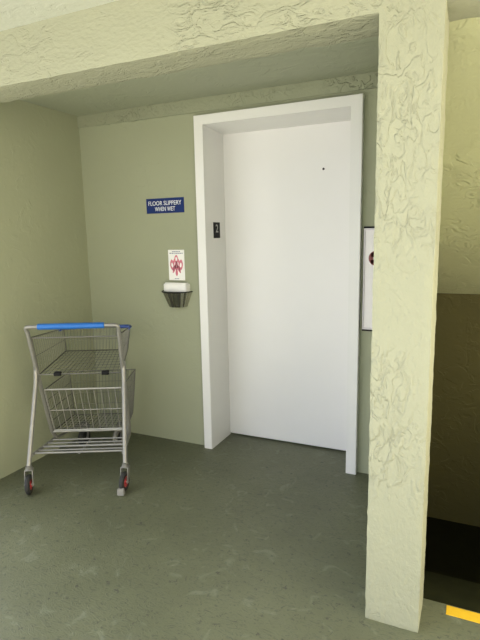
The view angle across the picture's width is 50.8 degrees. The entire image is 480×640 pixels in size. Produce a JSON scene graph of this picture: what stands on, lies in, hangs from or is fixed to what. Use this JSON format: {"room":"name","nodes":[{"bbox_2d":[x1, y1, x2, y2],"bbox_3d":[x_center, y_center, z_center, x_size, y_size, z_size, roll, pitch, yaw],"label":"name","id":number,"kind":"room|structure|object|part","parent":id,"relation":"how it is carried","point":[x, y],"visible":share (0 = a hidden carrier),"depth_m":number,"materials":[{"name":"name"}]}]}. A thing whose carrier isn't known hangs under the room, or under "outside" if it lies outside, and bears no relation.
{"room":"elevator lobby","nodes":[
{"label":"elevator lobby","id":0,"kind":"room"},
{"bbox_2d":[0,100,99,478],"bbox_3d":[-1.356,-0.298,3.456,0.200,2.400,1.654,3,11,24],"label":"wall","id":1,"kind":"structure","parent":0,"point":[44,266],"depth_m":3.29,"materials":[{"name":"paint"}]},
{"bbox_2d":[0,0,117,30],"bbox_3d":[-0.997,-1.292,1.634,4.700,0.243,1.026,3,11,24],"label":"ceiling","id":2,"kind":"structure","parent":0,"point":[13,13],"depth_m":2.01,"materials":[{"name":"paint"}]},
{"bbox_2d":[0,0,381,102],"bbox_3d":[-1.194,-1.213,2.405,3.714,0.294,0.210,3,11,24],"label":"beam","id":3,"kind":"structure","parent":2,"relation":"attached to","point":[118,41],"depth_m":1.93,"materials":[{"name":"paint"}]},
{"bbox_2d":[447,0,479,21],"bbox_3d":[1.264,-1.075,1.290,1.390,0.295,0.199,3,11,24],"label":"beam","id":4,"kind":"structure","parent":2,"relation":"attached to","point":[457,9],"depth_m":1.57,"materials":[{"name":"paint"}]},
{"bbox_2d":[163,291,191,307],"bbox_3d":[-0.442,-0.136,3.396,0.227,0.104,0.111,3,11,24],"label":"basket","id":5,"kind":"object","parent":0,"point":[175,299],"depth_m":3.37,"materials":[{"name":"metal"}]},
{"bbox_2d":[20,36,378,115],"bbox_3d":[-0.267,-1.359,2.658,2.330,0.124,1.090,3,11,24],"label":"ceiling","id":6,"kind":"structure","parent":0,"point":[307,64],"depth_m":2.77,"materials":[{"name":"paint"}]},
{"bbox_2d":[79,88,377,473],"bbox_3d":[-0.040,-0.313,3.384,2.250,2.400,0.260,3,11,24],"label":"wall","id":7,"kind":"structure","parent":0,"point":[125,165],"depth_m":3.51,"materials":[{"name":"paint"}]},
{"bbox_2d":[146,197,183,213],"bbox_3d":[-0.501,-0.763,3.370,0.295,0.098,0.005,3,11,24],"label":"warning sign","id":8,"kind":"object","parent":7,"relation":"attached to","point":[176,204],"visible":1,"depth_m":3.37,"materials":[{"name":"blue plastic"}]},
{"bbox_2d":[168,250,184,279],"bbox_3d":[-0.428,-0.371,3.408,0.125,0.204,0.003,3,11,24],"label":"notice","id":9,"kind":"object","parent":7,"relation":"attached to","point":[176,261],"visible":1,"depth_m":3.41,"materials":[{"name":"white paper"}]},
{"bbox_2d":[162,282,192,307],"bbox_3d":[-0.443,-0.165,3.389,0.227,0.164,0.114,3,11,24],"label":"dispenser","id":10,"kind":"object","parent":7,"relation":"attached to","point":[178,295],"visible":1,"depth_m":3.37,"materials":[{"name":"metal"}]},
{"bbox_2d":[77,71,377,128],"bbox_3d":[-0.120,-1.336,3.089,2.258,0.093,0.029,3,11,24],"label":"beam","id":11,"kind":"structure","parent":7,"relation":"attached to","point":[351,83],"depth_m":3.03,"materials":[{"name":"paint"}]},
{"bbox_2d":[193,93,364,474],"bbox_3d":[0.268,-0.187,3.239,1.046,2.189,0.297,3,11,24],"label":"trim","id":12,"kind":"structure","parent":7,"relation":"attached to","point":[209,129],"depth_m":3.18,"materials":[{"name":"white paint"}]},
{"bbox_2d":[213,222,219,237],"bbox_3d":[-0.155,-0.600,3.372,0.004,0.104,0.092,3,11,24],"label":"number plate","id":13,"kind":"object","parent":12,"relation":"attached to","point":[216,225],"visible":1,"depth_m":3.37,"materials":[{"name":"black plastic"}]},
{"bbox_2d":[223,121,350,450],"bbox_3d":[0.334,-0.198,3.384,0.984,2.136,0.038,3,11,24],"label":"door","id":14,"kind":"structure","parent":7,"relation":"in","point":[287,190],"depth_m":3.37,"materials":[{"name":"white paint"}]},
{"bbox_2d":[362,226,373,330],"bbox_3d":[0.770,-0.228,2.863,0.148,0.598,0.022,3,11,24],"label":"framed notice","id":15,"kind":"object","parent":7,"relation":"attached to","point":[368,247],"visible":0.44,"depth_m":2.87,"materials":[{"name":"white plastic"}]},
{"bbox_2d":[0,427,479,639],"bbox_3d":[-1.160,1.141,2.787,7.700,0.220,3.150,3,11,24],"label":"floor","id":16,"kind":"structure","parent":0,"point":[245,537],"depth_m":2.39,"materials":[{"name":"paint"}]},
{"bbox_2d":[24,322,135,495],"bbox_3d":[-0.961,0.465,3.177,0.607,0.974,0.803,-1,10,-1],"label":"shopping cart","id":17,"kind":"object","parent":16,"relation":"on","point":[121,434],"visible":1,"depth_m":3.11,"materials":[{"name":"silver metal"}]},
{"bbox_3d":[-1.222,0.561,2.972,0.036,0.580,0.227,0,10,5],"label":"leg","id":18,"kind":"part","parent":17,"relation":"part of","materials":[{"name":"silver metal"}]},
{"bbox_3d":[-1.175,0.757,3.278,0.051,0.071,0.679,0,10,9],"label":"rail","id":19,"kind":"part","parent":17,"relation":"part of","materials":[{"name":"silver metal"}]},
{"bbox_2d":[31,324,131,375],"bbox_3d":[-0.959,0.176,3.202,0.664,0.254,0.669,3,11,24],"label":"basket","id":20,"kind":"object","parent":17,"relation":"on","point":[122,339],"depth_m":3.17,"materials":[{"name":"metal"}]},
{"bbox_2d":[44,369,135,432],"bbox_3d":[-0.956,0.540,3.342,0.620,0.329,0.633,3,11,24],"label":"basket","id":21,"kind":"object","parent":17,"relation":"on","point":[130,401],"depth_m":3.27,"materials":[{"name":"metal"}]},
{"bbox_3d":[-0.687,0.548,2.985,0.036,0.580,0.227,-2,10,-7],"label":"leg","id":22,"kind":"part","parent":17,"relation":"part of","materials":[{"name":"silver metal"}]},
{"bbox_2d":[365,0,449,632],"bbox_3d":[0.584,-0.058,1.783,0.200,2.432,0.207,3,11,24],"label":"column","id":23,"kind":"structure","parent":16,"relation":"on","point":[413,34],"depth_m":1.69,"materials":[{"name":"paint"}]},
{"bbox_2d":[446,605,479,623],"bbox_3d":[1.292,1.155,1.742,1.077,0.002,0.053,3,11,24],"label":"yellow stripe","id":24,"kind":"structure","parent":16,"relation":"on","point":[452,611],"depth_m":1.94,"materials":[{"name":"paint"}]},
{"bbox_2d":[424,516,479,583],"bbox_3d":[1.909,1.782,3.380,1.350,0.193,0.935,3,11,24],"label":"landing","id":25,"kind":"object","parent":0,"point":[452,549],"depth_m":3.63,"materials":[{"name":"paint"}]},
{"bbox_2d":[423,570,479,612],"bbox_3d":[1.473,1.629,2.407,1.350,0.839,1.120,3,11,24],"label":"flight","id":26,"kind":"object","parent":25,"relation":"on","point":[444,589],"depth_m":2.52,"materials":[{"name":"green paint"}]},
{"bbox_2d":[427,293,479,526],"bbox_3d":[2.069,0.107,3.582,1.700,3.420,0.100,3,11,24],"label":"wall","id":27,"kind":"structure","parent":0,"point":[454,466],"depth_m":3.83,"materials":[{"name":"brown paint"}]},
{"bbox_2d":[437,17,479,293],"bbox_3d":[1.623,-0.697,2.444,1.350,1.435,2.090,3,11,24],"label":"wall","id":28,"kind":"structure","parent":0,"point":[459,241],"depth_m":2.35,"materials":[{"name":"paint"}]}
]}

